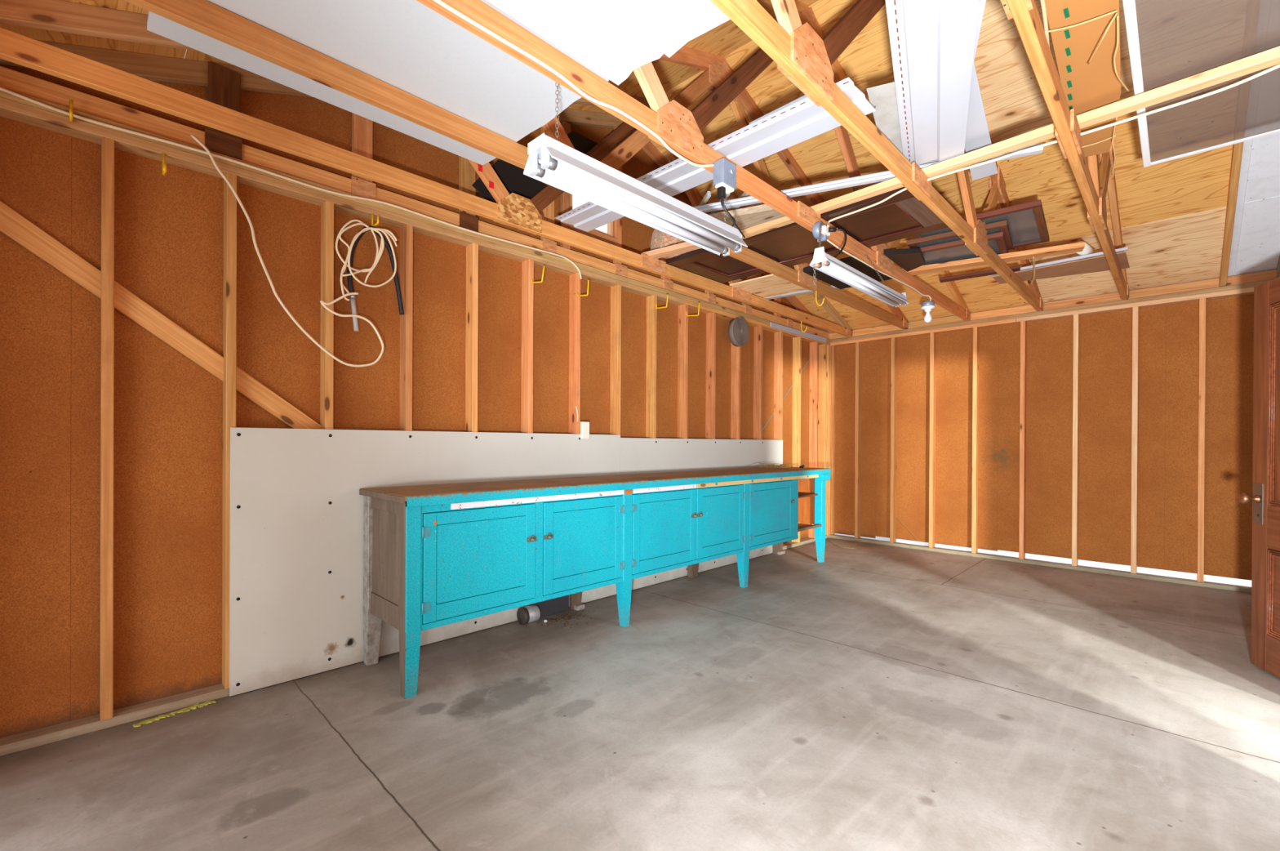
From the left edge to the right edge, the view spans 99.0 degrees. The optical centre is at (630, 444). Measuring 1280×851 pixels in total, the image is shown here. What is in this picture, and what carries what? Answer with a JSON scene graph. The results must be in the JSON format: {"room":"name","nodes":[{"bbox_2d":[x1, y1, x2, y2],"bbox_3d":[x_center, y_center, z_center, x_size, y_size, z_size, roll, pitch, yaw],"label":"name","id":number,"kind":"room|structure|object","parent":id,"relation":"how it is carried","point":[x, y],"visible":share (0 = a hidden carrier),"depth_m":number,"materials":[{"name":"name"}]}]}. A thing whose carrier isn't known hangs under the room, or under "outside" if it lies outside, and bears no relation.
{"room":"garage","nodes":[
{"label":"garage","id":0,"kind":"room"},
{"bbox_2d":[0,40,830,755],"bbox_3d":[-0.053,-0.716,4.308,7.428,3.730,0.103,0,0,-45],"label":"wall","id":1,"kind":"structure","parent":0,"point":[143,322],"depth_m":2.49,"materials":[{"name":"brown wood"}]},
{"bbox_2d":[69,98,73,122],"bbox_3d":[-2.142,-1.285,2.092,0.010,0.090,0.065,0,0,-45],"label":"wall hook","id":2,"kind":"object","parent":1,"relation":"attached to","point":[71,101],"visible":1,"depth_m":2.10,"materials":[{"name":"yellow metal"}]},
{"bbox_2d":[162,153,166,175],"bbox_3d":[-1.955,-1.180,2.291,0.010,0.095,0.065,0,0,-45],"label":"wall hook","id":3,"kind":"object","parent":1,"relation":"attached to","point":[164,164],"visible":1,"depth_m":2.30,"materials":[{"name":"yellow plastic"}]},
{"bbox_2d":[190,133,384,367],"bbox_3d":[-1.595,-0.868,2.615,0.801,0.945,0.038,0,0,-41],"label":"cable","id":4,"kind":"object","parent":1,"relation":"hanging from","point":[324,304],"visible":1,"depth_m":2.58,"materials":[{"name":"white plastic"}]},
{"bbox_2d":[0,86,582,279],"bbox_3d":[-1.336,-1.250,2.941,2.781,0.127,0.013,0,0,-45],"label":"cable","id":5,"kind":"object","parent":1,"relation":"attached to","point":[2,89],"visible":0.99,"depth_m":2.52,"materials":[{"name":"white plastic"}]},
{"bbox_2d":[371,213,378,226],"bbox_3d":[-1.347,-1.189,2.880,0.010,0.075,0.090,0,0,-45],"label":"wall hook","id":6,"kind":"object","parent":1,"relation":"attached to","point":[372,214],"visible":0.99,"depth_m":2.90,"materials":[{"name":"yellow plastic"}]},
{"bbox_2d":[335,218,397,300],"bbox_3d":[-1.369,-0.942,2.843,0.304,0.427,0.033,0,0,-45],"label":"cable coil","id":7,"kind":"object","parent":6,"relation":"hanging from","point":[379,252],"visible":1,"depth_m":2.82,"materials":[{"name":"beige plastic"}]},
{"bbox_2d":[346,225,404,331],"bbox_3d":[-1.351,-0.871,2.910,0.293,0.568,0.031,0,0,-45],"label":"hose","id":8,"kind":"object","parent":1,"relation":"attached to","point":[349,278],"visible":0.63,"depth_m":2.84,"materials":[{"name":"black"}]},
{"bbox_2d":[531,265,545,283],"bbox_3d":[-0.616,-1.107,3.593,0.010,0.109,0.168,0,0,-45],"label":"wall hook","id":9,"kind":"object","parent":1,"relation":"attached to","point":[544,266],"visible":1,"depth_m":3.55,"materials":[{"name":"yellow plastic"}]},
{"bbox_2d":[573,279,589,296],"bbox_3d":[-0.346,-1.097,3.868,0.010,0.114,0.159,0,0,-45],"label":"wall hook","id":10,"kind":"object","parent":1,"relation":"attached to","point":[588,280],"visible":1,"depth_m":3.82,"materials":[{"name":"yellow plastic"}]},
{"bbox_2d":[570,193,613,236],"bbox_3d":[-0.301,-1.769,4.092,0.430,0.365,0.038,0,0,-45],"label":"window","id":11,"kind":"structure","parent":1,"relation":"in","point":[610,225],"depth_m":4.21,"materials":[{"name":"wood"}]},
{"bbox_2d":[656,293,668,308],"bbox_3d":[0.247,-1.161,4.460,0.010,0.110,0.159,0,0,-45],"label":"wall hook","id":12,"kind":"object","parent":1,"relation":"attached to","point":[666,294],"visible":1,"depth_m":4.41,"materials":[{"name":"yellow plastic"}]},
{"bbox_2d":[686,302,700,315],"bbox_3d":[0.530,-1.159,4.733,0.010,0.116,0.172,0,0,-45],"label":"wall hook","id":13,"kind":"object","parent":1,"relation":"attached to","point":[698,302],"visible":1,"depth_m":4.68,"materials":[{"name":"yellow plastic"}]},
{"bbox_2d":[728,315,749,346],"bbox_3d":[1.042,-1.087,5.270,0.274,0.282,0.055,0,0,-45],"label":"roll","id":14,"kind":"object","parent":1,"relation":"hanging from","point":[738,328],"visible":1,"depth_m":5.23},
{"bbox_2d":[769,322,826,342],"bbox_3d":[1.922,-1.262,6.192,1.278,0.059,0.010,0,0,-45],"label":"channel","id":15,"kind":"object","parent":1,"relation":"attached to","point":[807,335],"visible":1,"depth_m":6.16,"materials":[{"name":"white plastic"}]},
{"bbox_2d":[471,158,546,203],"bbox_3d":[-0.726,-1.574,3.406,0.570,0.355,0.015,0,0,-45],"label":"board","id":16,"kind":"object","parent":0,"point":[512,176],"visible":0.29,"depth_m":3.39,"materials":[{"name":"black"}]},
{"bbox_2d":[0,537,1279,850],"bbox_3d":[1.252,1.219,2.996,7.200,0.120,3.820,0,0,-45],"label":"floor","id":17,"kind":"structure","parent":0,"point":[868,696],"depth_m":2.17,"materials":[{"name":"concrete"}]},
{"bbox_2d":[133,700,215,727],"bbox_3d":[-1.933,1.142,2.322,0.035,0.016,0.273,0,0,38],"label":"scraps","id":18,"kind":"object","parent":17,"relation":"on","point":[192,707],"visible":1,"depth_m":2.32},
{"bbox_2d":[229,426,620,696],"bbox_3d":[-0.951,0.534,3.337,2.441,1.218,0.014,0,0,-45],"label":"sheet","id":19,"kind":"object","parent":17,"relation":"on","point":[296,541],"visible":0.59,"depth_m":2.74,"materials":[{"name":"white plastic"}]},
{"bbox_2d":[575,405,589,438],"bbox_3d":[-0.342,-0.157,3.916,0.104,0.231,0.038,0,0,-35],"label":"outlet box","id":20,"kind":"object","parent":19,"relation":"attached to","point":[584,426],"visible":1,"depth_m":3.90,"materials":[{"name":"beige plastic"}]},
{"bbox_2d":[516,604,540,624],"bbox_3d":[-0.658,1.096,3.520,0.110,0.109,0.109,0,0,-45],"label":"tin can","id":21,"kind":"object","parent":17,"relation":"on","point":[525,615],"visible":1,"depth_m":3.49,"materials":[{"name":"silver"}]},
{"bbox_2d":[529,595,568,617],"bbox_3d":[-0.548,1.061,3.703,0.290,0.175,0.044,0,0,-45],"label":"box","id":22,"kind":"object","parent":17,"relation":"on","point":[559,604],"visible":0.38,"depth_m":3.69,"materials":[{"name":"grey"}]},
{"bbox_2d":[525,609,595,627],"bbox_3d":[-0.404,1.146,3.550,0.511,0.010,0.254,0,0,-45],"label":"litter","id":23,"kind":"object","parent":17,"relation":"on","point":[568,617],"visible":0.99,"depth_m":3.59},
{"bbox_2d":[359,466,831,698],"bbox_3d":[0.288,0.693,4.133,4.240,0.918,0.584,0,0,-45],"label":"workbench","id":24,"kind":"object","parent":17,"relation":"on","point":[435,555],"visible":1,"depth_m":3.04,"materials":[{"name":"blue wood"}]},
{"bbox_2d":[745,462,793,469],"bbox_3d":[1.323,0.209,5.218,0.736,0.051,0.222,0,0,-45],"label":"wire tangle","id":25,"kind":"object","parent":24,"relation":"on","point":[772,464],"visible":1,"depth_m":5.28,"materials":[{"name":"brown"}]},
{"bbox_2d":[798,491,817,497],"bbox_3d":[1.509,0.490,5.330,0.580,0.017,0.420,0,0,-45],"label":"shelf","id":26,"kind":"object","parent":24,"relation":"attached to","point":[801,494],"depth_m":5.35,"materials":[{"name":"brown wood"}]},
{"bbox_2d":[620,437,782,590],"bbox_3d":[0.778,0.549,5.063,2.440,1.196,0.014,0,0,-45],"label":"sheet","id":27,"kind":"object","parent":17,"relation":"on","point":[637,455],"visible":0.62,"depth_m":4.83,"materials":[{"name":"white plastic"}]},
{"bbox_2d":[0,0,1279,333],"bbox_3d":[1.225,-1.920,3.030,7.897,1.330,4.100,0,0,-45],"label":"ceiling","id":28,"kind":"structure","parent":0,"point":[1172,213],"depth_m":3.69,"materials":[{"name":"orange wood"}]},
{"bbox_2d":[0,0,853,337],"bbox_3d":[0.157,-1.880,4.100,7.868,1.391,0.062,0,0,-45],"label":"roof truss","id":29,"kind":"object","parent":28,"relation":"attached to","point":[513,210],"visible":0.62,"depth_m":2.40,"materials":[{"name":"brown wood"}]},
{"bbox_2d":[566,130,597,154],"bbox_3d":[-0.287,-1.961,3.767,0.380,0.260,0.040,0,0,-45],"label":"plastic bin","id":30,"kind":"object","parent":29,"relation":"attached to","point":[580,143],"visible":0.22,"depth_m":3.69,"materials":[{"name":"black plastic"}]},
{"bbox_2d":[641,241,701,258],"bbox_3d":[0.350,-1.407,3.927,0.607,0.038,0.090,0,0,37],"label":"board","id":31,"kind":"object","parent":29,"relation":"on","point":[684,246],"visible":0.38,"depth_m":3.94,"materials":[{"name":"brown wood"}]},
{"bbox_2d":[729,274,805,297],"bbox_3d":[1.267,-1.391,4.777,0.570,0.012,0.568,0,0,-45],"label":"plywood offcut","id":32,"kind":"object","parent":29,"relation":"on","point":[770,285],"visible":0.64,"depth_m":4.79,"materials":[{"name":"beige wood"}]},
{"bbox_2d":[764,284,837,299],"bbox_3d":[1.553,-1.397,5.035,0.677,0.022,0.060,0,0,37],"label":"trim strip","id":33,"kind":"object","parent":29,"relation":"on","point":[802,291],"visible":0.62,"depth_m":5.05,"materials":[{"name":"white plastic"}]},
{"bbox_2d":[665,186,948,283],"bbox_3d":[1.163,-1.401,3.827,0.720,0.036,1.810,0,0,-45],"label":"door","id":34,"kind":"structure","parent":29,"relation":"on","point":[902,215],"depth_m":3.62,"materials":[{"name":"brown wood"}]},
{"bbox_2d":[650,228,701,258],"bbox_3d":[0.472,-1.549,4.284,0.600,0.214,0.212,0,0,-22],"label":"roll","id":35,"kind":"object","parent":34,"relation":"on","point":[660,239],"visible":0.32,"depth_m":4.12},
{"bbox_2d":[124,0,908,328],"bbox_3d":[0.602,-1.876,3.654,7.868,1.391,0.062,0,0,-45],"label":"roof truss","id":36,"kind":"object","parent":28,"relation":"attached to","point":[206,17],"visible":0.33,"depth_m":2.29,"materials":[{"name":"brown wood"}]},
{"bbox_2d":[146,0,608,164],"bbox_3d":[-0.854,-1.401,1.959,1.266,0.025,0.915,0,0,-45],"label":"sheet","id":37,"kind":"object","parent":36,"relation":"on","point":[408,46],"visible":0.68,"depth_m":1.97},
{"bbox_2d":[709,204,785,229],"bbox_3d":[0.608,-1.405,3.393,0.360,0.040,0.680,0,0,-45],"label":"plywood board","id":38,"kind":"object","parent":36,"relation":"on","point":[746,217],"visible":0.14,"depth_m":3.33,"materials":[{"name":"beige wood"}]},
{"bbox_2d":[698,191,711,205],"bbox_3d":[0.438,-1.508,3.512,0.020,0.093,0.341,0,0,-15],"label":"stake","id":39,"kind":"object","parent":38,"relation":"on","point":[708,195],"visible":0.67,"depth_m":3.38,"materials":[{"name":"beige wood"}]},
{"bbox_2d":[710,192,729,213],"bbox_3d":[0.551,-1.507,3.484,0.020,0.093,0.341,0,0,-15],"label":"stake","id":40,"kind":"object","parent":38,"relation":"on","point":[727,194],"visible":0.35,"depth_m":3.41,"materials":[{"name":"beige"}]},
{"bbox_2d":[730,191,749,210],"bbox_3d":[0.671,-1.506,3.462,0.020,0.093,0.341,0,0,-15],"label":"stake","id":41,"kind":"object","parent":38,"relation":"on","point":[744,194],"visible":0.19,"depth_m":3.36,"materials":[{"name":"beige wood"}]},
{"bbox_2d":[815,290,824,306],"bbox_3d":[1.586,-1.225,4.578,0.010,0.135,0.081,0,0,-45],"label":"wall hook","id":42,"kind":"object","parent":36,"relation":"attached to","point":[815,291],"visible":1,"depth_m":4.59,"materials":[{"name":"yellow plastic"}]},
{"bbox_2d":[803,256,892,288],"bbox_3d":[1.797,-1.399,4.466,0.680,0.036,0.490,0,0,-45],"label":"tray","id":43,"kind":"object","parent":36,"relation":"on","point":[851,261],"visible":0.42,"depth_m":4.42,"materials":[{"name":"black"}]},
{"bbox_2d":[416,0,971,320],"bbox_3d":[1.033,-1.873,3.222,7.868,1.391,0.062,0,0,-45],"label":"roof truss","id":44,"kind":"object","parent":28,"relation":"attached to","point":[679,127],"visible":0.6,"depth_m":2.43,"materials":[{"name":"brown wood"}]},
{"bbox_2d":[432,0,714,167],"bbox_3d":[-0.145,-1.278,2.015,1.513,0.070,0.013,0,0,-45],"label":"cable","id":45,"kind":"object","parent":44,"relation":"attached to","point":[440,2],"visible":1,"depth_m":1.91,"materials":[{"name":"white plastic"}]},
{"bbox_2d":[485,0,715,84],"bbox_3d":[-0.535,-1.398,1.289,1.852,0.025,0.475,0,0,-45],"label":"sheet","id":46,"kind":"object","parent":44,"relation":"on","point":[614,38],"visible":1,"depth_m":1.80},
{"bbox_2d":[664,0,730,57],"bbox_3d":[-0.211,-1.422,1.008,1.912,0.025,0.900,0,0,-45],"label":"sheet","id":47,"kind":"object","parent":46,"relation":"on","point":[720,18],"visible":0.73,"depth_m":1.87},
{"bbox_2d":[523,81,747,256],"bbox_3d":[0.095,-1.173,2.334,1.206,0.425,0.170,0,0,-45],"label":"light","id":48,"kind":"object","parent":44,"relation":"hanging from","point":[560,166],"visible":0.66,"depth_m":2.18,"materials":[{"name":"white metal"}]},
{"bbox_2d":[528,151,537,176],"bbox_3d":[-0.346,-0.997,1.945,0.018,0.070,0.034,0,0,-45],"label":"socket","id":49,"kind":"object","parent":48,"relation":"attached to","point":[533,156],"depth_m":1.94,"materials":[{"name":"white plastic"}]},
{"bbox_2d":[540,143,550,168],"bbox_3d":[-0.296,-0.996,1.895,0.018,0.070,0.034,0,0,-45],"label":"socket","id":50,"kind":"object","parent":48,"relation":"attached to","point":[544,148],"depth_m":1.88,"materials":[{"name":"white plastic"}]},
{"bbox_2d":[722,247,729,256],"bbox_3d":[0.485,-0.995,2.774,0.018,0.070,0.034,0,0,-45],"label":"socket","id":51,"kind":"object","parent":48,"relation":"attached to","point":[727,250],"depth_m":2.76,"materials":[{"name":"white plastic"}]},
{"bbox_2d":[734,235,742,253],"bbox_3d":[0.535,-0.995,2.724,0.018,0.070,0.034,0,0,-45],"label":"socket","id":52,"kind":"object","parent":48,"relation":"attached to","point":[739,249],"depth_m":2.71,"materials":[{"name":"white plastic"}]},
{"bbox_2d":[554,76,876,231],"bbox_3d":[0.270,-1.393,2.824,0.280,0.014,1.852,0,0,-45],"label":"vinyl siding","id":53,"kind":"object","parent":44,"relation":"on","point":[802,120],"visible":0.62,"depth_m":2.53,"materials":[{"name":"white plastic"}]},
{"bbox_2d":[749,94,807,124],"bbox_3d":[0.667,-1.405,2.292,0.060,0.014,0.360,0,0,-43],"label":"vinyl siding","id":54,"kind":"object","parent":53,"relation":"on","point":[804,95],"visible":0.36,"depth_m":2.28,"materials":[{"name":"white plastic"}]},
{"bbox_2d":[713,157,736,194],"bbox_3d":[0.442,-1.254,2.563,0.105,0.120,0.062,0,0,-45],"label":"junction box","id":55,"kind":"object","parent":44,"relation":"attached to","point":[724,171],"visible":0.94,"depth_m":2.53,"materials":[{"name":"metal"}]},
{"bbox_2d":[715,182,733,194],"bbox_3d":[0.441,-1.202,2.564,0.085,0.016,0.045,0,0,-45],"label":"receptacle","id":56,"kind":"object","parent":55,"relation":"attached to","point":[729,186],"depth_m":2.55,"materials":[{"name":"beige plastic"}]},
{"bbox_2d":[716,186,745,237],"bbox_3d":[0.486,-1.108,2.618,0.057,0.176,0.225,0,0,36],"label":"power cable","id":57,"kind":"object","parent":55,"relation":"hanging from","point":[721,191],"visible":1,"depth_m":2.55,"materials":[{"name":"black plastic"}]},
{"bbox_2d":[812,221,830,242],"bbox_3d":[1.133,-1.270,3.251,0.096,0.106,0.068,0,0,-45],"label":"junction box","id":58,"kind":"object","parent":44,"relation":"attached to","point":[815,228],"visible":0.93,"depth_m":3.23,"materials":[{"name":"metal"}]},
{"bbox_2d":[821,225,830,235],"bbox_3d":[1.160,-1.270,3.249,0.060,0.045,0.028,0,0,-45],"label":"receptacle","id":59,"kind":"object","parent":58,"relation":"attached to","point":[824,230],"depth_m":3.23,"materials":[{"name":"beige plastic"}]},
{"bbox_2d":[809,224,909,306],"bbox_3d":[1.354,-1.066,3.319,1.213,0.476,0.250,0,0,-45],"label":"light","id":60,"kind":"object","parent":44,"relation":"hanging from","point":[829,265],"visible":1,"depth_m":3.13,"materials":[{"name":"white metal"}]},
{"bbox_2d":[821,256,826,265],"bbox_3d":[1.006,-0.952,2.840,0.018,0.039,0.024,0,0,-45],"label":"socket","id":61,"kind":"object","parent":60,"relation":"attached to","point":[824,259],"depth_m":2.83,"materials":[{"name":"white plastic"}]},
{"bbox_2d":[828,226,846,257],"bbox_3d":[1.185,-1.146,3.107,0.103,0.278,0.291,0,0,16],"label":"power cable","id":62,"kind":"object","parent":60,"relation":"attached to","point":[833,228],"visible":0.92,"depth_m":3.21,"materials":[{"name":"black plastic"}]},
{"bbox_2d":[826,238,931,301],"bbox_3d":[1.860,-1.247,3.994,1.992,0.065,0.043,0,0,-45],"label":"cable","id":63,"kind":"object","parent":44,"relation":"attached to","point":[828,240],"visible":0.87,"depth_m":3.92,"materials":[{"name":"white plastic"}]},
{"bbox_2d":[884,248,924,271],"bbox_3d":[2.097,-1.397,4.101,0.550,0.035,0.220,0,0,-45],"label":"cloth bundle","id":64,"kind":"object","parent":44,"relation":"on","point":[908,259],"visible":1,"depth_m":4.04,"materials":[{"name":"fabric"}]},
{"bbox_2d":[920,300,935,322],"bbox_3d":[2.552,-1.132,4.692,0.110,0.175,0.110,0,0,-45],"label":"bulb","id":65,"kind":"object","parent":44,"relation":"hanging from","point":[927,306],"visible":1,"depth_m":4.67,"materials":[{"name":"glass"}]},
{"bbox_2d":[710,0,1043,311],"bbox_3d":[1.464,-1.870,2.790,7.868,1.391,0.062,0,0,-45],"label":"roof truss","id":66,"kind":"object","parent":28,"relation":"attached to","point":[806,58],"visible":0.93,"depth_m":2.18,"materials":[{"name":"brown wood"}]},
{"bbox_2d":[902,241,1084,275],"bbox_3d":[2.684,-1.396,4.164,1.191,0.036,0.120,0,0,32],"label":"board","id":67,"kind":"object","parent":66,"relation":"on","point":[1076,246],"visible":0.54,"depth_m":4.05,"materials":[{"name":"brown wood"}]},
{"bbox_2d":[906,199,1049,265],"bbox_3d":[2.460,-1.467,3.970,0.882,0.098,0.810,0,0,40],"label":"window sash","id":68,"kind":"structure","parent":67,"relation":"on","point":[1027,224],"depth_m":3.86,"materials":[{"name":"brown wood"}]},
{"bbox_2d":[1030,256,1035,284],"bbox_3d":[3.072,-1.320,4.169,0.025,0.100,0.447,0,0,34],"label":"string","id":69,"kind":"object","parent":67,"relation":"hanging from","point":[1033,260],"visible":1,"depth_m":4.15,"materials":[{"name":"beige fabric"}]},
{"bbox_2d":[742,45,1279,239],"bbox_3d":[1.575,-1.398,2.762,0.062,0.038,2.742,0,0,-43],"label":"board","id":70,"kind":"object","parent":66,"relation":"on","point":[1270,57],"visible":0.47,"depth_m":2.34,"materials":[{"name":"brown wood"}]},
{"bbox_2d":[693,142,1045,212],"bbox_3d":[1.176,-1.442,3.021,1.803,0.029,0.085,0,0,26],"label":"vinyl siding","id":71,"kind":"object","parent":70,"relation":"on","point":[887,175],"visible":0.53,"depth_m":3.04,"materials":[{"name":"white plastic"}]},
{"bbox_2d":[1122,0,1279,167],"bbox_3d":[2.144,-1.440,1.842,2.125,0.012,0.675,0,0,-45],"label":"screen","id":72,"kind":"object","parent":70,"relation":"on","point":[1129,6],"visible":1,"depth_m":2.23,"materials":[{"name":"white"}]},
{"bbox_2d":[826,63,1279,226],"bbox_3d":[1.773,-1.334,2.610,0.111,0.079,1.861,0,0,-40],"label":"loose cable","id":73,"kind":"object","parent":66,"relation":"on","point":[1277,66],"visible":0.91,"depth_m":2.35,"materials":[{"name":"white plastic"}]},
{"bbox_2d":[992,251,1129,284],"bbox_3d":[3.421,-1.377,4.367,0.480,0.008,0.815,0,0,-45],"label":"panel board","id":74,"kind":"object","parent":66,"relation":"on","point":[1098,264],"visible":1,"depth_m":4.28,"materials":[{"name":"beige wood"}]},
{"bbox_2d":[1076,240,1097,258],"bbox_3d":[3.388,-1.445,4.075,0.263,0.080,0.080,0,0,-36],"label":"paper roll","id":75,"kind":"object","parent":74,"relation":"on","point":[1087,250],"visible":0.58,"depth_m":4.03,"materials":[{"name":"white paper"}]},
{"bbox_2d":[1000,0,1128,299],"bbox_3d":[1.895,-1.866,2.358,7.868,1.391,0.062,0,0,-45],"label":"roof truss","id":76,"kind":"object","parent":28,"relation":"attached to","point":[1093,182],"visible":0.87,"depth_m":2.39,"materials":[{"name":"brown wood"}]},
{"bbox_2d":[884,0,978,164],"bbox_3d":[1.168,-1.431,2.115,0.262,0.014,1.492,0,0,29],"label":"vinyl siding","id":77,"kind":"object","parent":76,"relation":"on","point":[932,42],"visible":0.95,"depth_m":2.09,"materials":[{"name":"white plastic"}]},
{"bbox_2d":[866,81,938,164],"bbox_3d":[1.314,-1.470,2.584,0.239,0.013,0.913,0,0,42],"label":"vinyl offcut","id":78,"kind":"object","parent":77,"relation":"on","point":[883,97],"visible":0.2,"depth_m":2.42,"materials":[{"name":"white plastic"}]},
{"bbox_2d":[964,0,997,180],"bbox_3d":[1.525,-1.480,2.432,0.156,0.016,1.456,0,0,35],"label":"vinyl offcut","id":79,"kind":"object","parent":77,"relation":"on","point":[977,133],"visible":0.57,"depth_m":2.51,"materials":[{"name":"white plastic"}]},
{"bbox_2d":[939,265,1020,282],"bbox_3d":[2.854,-1.393,4.482,0.556,0.020,0.090,0,0,37],"label":"strip","id":80,"kind":"object","parent":76,"relation":"on","point":[992,272],"visible":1,"depth_m":4.48,"materials":[{"name":"brown wood"}]},
{"bbox_2d":[988,246,1128,275],"bbox_3d":[3.242,-1.393,4.192,0.026,0.020,0.850,0,0,-43],"label":"trim strip","id":81,"kind":"object","parent":76,"relation":"on","point":[1122,249],"visible":0.85,"depth_m":4.12,"materials":[{"name":"white plastic"}]},
{"bbox_2d":[1040,0,1129,179],"bbox_3d":[1.870,-1.422,2.218,1.536,0.177,0.227,0,0,-45],"label":"carton","id":82,"kind":"object","parent":76,"relation":"on","point":[1085,33],"depth_m":2.06,"materials":[{"name":"brown cardboard"}]},
{"bbox_2d":[1219,0,1260,286],"bbox_3d":[2.311,-1.863,1.940,7.868,1.391,0.062,0,0,-45],"label":"roof truss","id":83,"kind":"object","parent":28,"relation":"attached to","point":[1253,6],"visible":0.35,"depth_m":3.27,"materials":[{"name":"brown wood"}]},
{"bbox_2d":[828,269,1276,592],"bbox_3d":[3.777,-0.115,5.505,0.117,2.560,3.820,0,0,-45],"label":"wall","id":84,"kind":"structure","parent":0,"point":[1104,433],"depth_m":5.18,"materials":[{"name":"brown wood"}]},
{"bbox_2d":[1275,253,1279,278],"bbox_3d":[2.551,-0.696,1.698,7.228,3.730,0.133,0,0,-45],"label":"wall","id":85,"kind":"structure","parent":0,"point":[1277,268],"depth_m":4.15,"materials":[{"name":"brown wood"}]},
{"bbox_2d":[1237,276,1279,678],"bbox_3d":[3.115,0.164,2.523,0.114,1.988,0.816,0,0,22],"label":"door","id":86,"kind":"structure","parent":85,"relation":"in","point":[1265,498],"depth_m":2.79,"materials":[{"name":"brown wood"}]},
{"label":"outside","id":87,"kind":"structure","parent":0,"visible":0},
{"bbox_2d":[835,533,889,541],"bbox_3d":[2.446,1.377,3.214,55.000,0.175,55.000,0,0,-45],"label":"ground","id":88,"kind":"structure","parent":87,"point":[881,538],"depth_m":7.50,"materials":[{"name":"grey"}]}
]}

